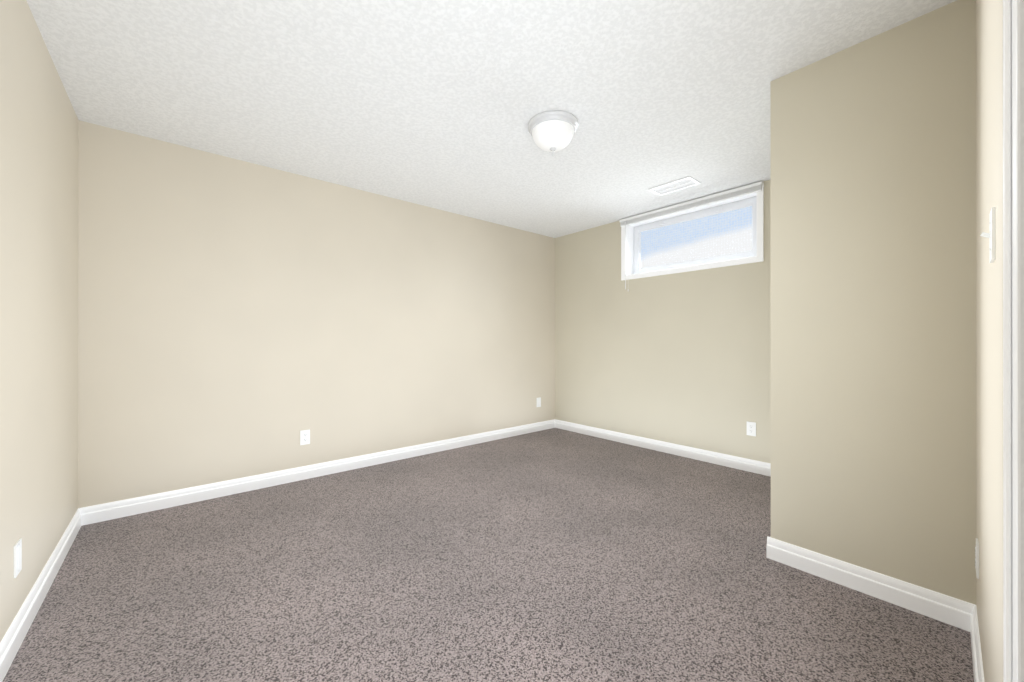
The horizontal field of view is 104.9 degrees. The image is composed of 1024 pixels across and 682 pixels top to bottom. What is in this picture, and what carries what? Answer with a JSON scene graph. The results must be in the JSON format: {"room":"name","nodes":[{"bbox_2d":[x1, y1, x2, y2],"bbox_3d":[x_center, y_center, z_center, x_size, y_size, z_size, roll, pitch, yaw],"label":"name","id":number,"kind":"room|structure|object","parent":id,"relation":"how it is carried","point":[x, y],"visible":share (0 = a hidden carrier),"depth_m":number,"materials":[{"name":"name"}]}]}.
{"room":"empty basement bedroom","nodes":[
{"label":"empty basement bedroom","id":0,"kind":"room"},
{"bbox_2d":[0,0,78,641],"bbox_3d":[-1.009,-0.109,0.418,0.120,2.400,5.169,0,0,-41],"label":"wall","id":1,"kind":"structure","parent":0,"point":[39,162],"depth_m":1.60,"materials":[{"name":"beige paint"}]},
{"bbox_2d":[14,538,21,577],"bbox_3d":[-1.787,0.784,1.424,0.008,0.115,0.070,0,0,-41],"label":"outlet","id":2,"kind":"object","parent":1,"relation":"attached to","point":[17,557],"visible":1,"depth_m":1.42,"materials":[{"name":"white plastic"}]},
{"bbox_2d":[0,507,83,681],"bbox_3d":[-1.368,1.040,0.940,0.015,0.103,3.630,0,0,-41],"label":"baseboard","id":3,"kind":"structure","parent":1,"relation":"attached to","point":[11,642],"depth_m":1.57,"materials":[{"name":"white wood"}]},
{"bbox_2d":[78,120,554,507],"bbox_3d":[-0.981,-0.106,3.766,4.517,2.400,0.120,0,0,-41],"label":"wall","id":4,"kind":"structure","parent":0,"point":[238,319],"depth_m":2.98,"materials":[{"name":"beige paint"}]},
{"bbox_2d":[300,429,309,444],"bbox_3d":[-1.639,0.763,3.118,0.070,0.115,0.008,0,0,-41],"label":"outlet","id":5,"kind":"object","parent":4,"relation":"attached to","point":[304,437],"visible":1,"depth_m":3.11,"materials":[{"name":"white plastic"}]},
{"bbox_2d":[84,419,555,524],"bbox_3d":[-1.005,1.042,3.655,4.097,0.103,0.015,0,0,-41],"label":"baseboard","id":6,"kind":"structure","parent":4,"relation":"attached to","point":[143,504],"depth_m":2.99,"materials":[{"name":"white wood"}]},
{"bbox_2d":[537,397,540,406],"bbox_3d":[0.326,0.748,4.800,0.070,0.115,0.008,0,0,-41],"label":"outlet","id":7,"kind":"object","parent":4,"relation":"attached to","point":[539,402],"visible":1,"depth_m":4.80,"materials":[{"name":"white plastic"}]},
{"bbox_2d":[3,428,973,681],"bbox_3d":[0.572,1.142,1.889,4.797,0.100,5.349,0,0,-41],"label":"floor","id":8,"kind":"structure","parent":0,"point":[554,555],"depth_m":1.73,"materials":[{"name":"grey carpet"}]},
{"bbox_2d":[26,0,956,237],"bbox_3d":[0.572,-1.358,1.891,4.797,0.100,5.349,0,0,-41],"label":"ceiling","id":9,"kind":"structure","parent":0,"point":[438,104],"depth_m":2.02,"materials":[{"name":"white paint"}]},
{"bbox_2d":[528,110,577,155],"bbox_3d":[0.248,-1.211,2.380,0.304,0.194,0.304,0,0,-41],"label":"flush-mount ceiling light","id":10,"kind":"object","parent":9,"relation":"attached to","point":[552,131],"visible":1,"depth_m":2.29,"materials":[{"name":"white glass"}]},
{"bbox_2d":[648,176,700,195],"bbox_3d":[1.367,-1.303,3.321,0.205,0.007,0.363,0,0,-41],"label":"ceiling vent","id":11,"kind":"object","parent":9,"relation":"in","point":[676,185],"visible":1,"depth_m":3.31,"materials":[{"name":"white metal"}]},
{"bbox_2d":[555,180,770,462],"bbox_3d":[2.263,-0.107,3.220,0.300,2.400,5.169,0,0,-41],"label":"wall","id":12,"kind":"structure","parent":0,"point":[683,358],"depth_m":3.88,"materials":[{"name":"beige paint"}]},
{"bbox_2d":[556,419,770,476],"bbox_3d":[1.450,1.042,3.926,0.015,0.103,2.760,0,0,-41],"label":"baseboard","id":13,"kind":"structure","parent":12,"relation":"attached to","point":[759,467],"depth_m":3.78,"materials":[{"name":"white wood"}]},
{"bbox_2d":[621,182,763,280],"bbox_3d":[1.693,-0.976,3.793,0.211,0.649,1.348,0,0,-41],"label":"window","id":14,"kind":"structure","parent":12,"relation":"in","point":[759,257],"depth_m":3.75,"materials":[{"name":"white"}]},
{"bbox_2d":[620,181,762,290],"bbox_3d":[1.598,-0.908,3.712,0.038,0.779,1.346,0,0,-41],"label":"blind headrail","id":15,"kind":"object","parent":14,"relation":"attached to","point":[720,197],"visible":1,"depth_m":3.63,"materials":[{"name":"white plastic"}]},
{"bbox_2d":[747,421,755,435],"bbox_3d":[2.000,0.734,3.289,0.008,0.115,0.070,0,0,-41],"label":"outlet","id":16,"kind":"object","parent":12,"relation":"attached to","point":[751,428],"visible":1,"depth_m":3.29,"materials":[{"name":"white plastic"}]},
{"bbox_2d":[770,0,975,604],"bbox_3d":[2.586,-0.108,1.588,1.432,2.400,2.270,0,0,-41],"label":"wall","id":17,"kind":"structure","parent":0,"point":[873,275],"depth_m":1.67,"materials":[{"name":"beige paint"}]},
{"bbox_2d":[766,536,771,558],"bbox_3d":[1.811,1.041,2.428,1.380,0.103,0.015,0,0,-41],"label":"baseboard","id":18,"kind":"structure","parent":17,"relation":"attached to","point":[769,540],"depth_m":1.98,"materials":[{"name":"white wood"}]},
{"bbox_2d":[772,538,974,631],"bbox_3d":[1.515,1.040,1.724,0.015,0.103,0.670,0,0,-41],"label":"baseboard","id":19,"kind":"structure","parent":17,"relation":"attached to","point":[952,611],"depth_m":1.67,"materials":[{"name":"white wood"}]},
{"bbox_2d":[970,0,1002,681],"bbox_3d":[0.698,-0.109,0.465,3.500,2.400,0.136,0,0,-42],"label":"wall","id":20,"kind":"structure","parent":0,"point":[989,299],"depth_m":1.00,"materials":[{"name":"beige paint"}]},
{"bbox_2d":[975,538,978,578],"bbox_3d":[1.610,0.752,1.363,0.070,0.115,0.008,0,0,-42],"label":"outlet","id":21,"kind":"object","parent":20,"relation":"attached to","point":[977,558],"visible":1,"depth_m":1.34,"materials":[{"name":"white plastic"}]},
{"bbox_2d":[980,207,995,262],"bbox_3d":[1.086,-0.239,0.900,0.070,0.115,0.020,0,0,-42],"label":"light switch","id":22,"kind":"object","parent":20,"relation":"attached to","point":[991,235],"visible":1,"depth_m":0.87,"materials":[{"name":"white plastic"}]},
{"bbox_2d":[1003,0,1023,681],"bbox_3d":[0.316,0.035,0.126,0.960,2.110,0.144,0,0,-42],"label":"door frame","id":23,"kind":"structure","parent":20,"relation":"attached to","point":[1013,340],"depth_m":0.47,"materials":[{"name":"white wood"}]},
{"label":"outside","id":24,"kind":"structure","parent":0,"visible":0},
{"bbox_2d":[641,206,751,267],"bbox_3d":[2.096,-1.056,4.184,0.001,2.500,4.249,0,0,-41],"label":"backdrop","id":25,"kind":"structure","parent":24,"point":[740,249],"depth_m":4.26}
]}

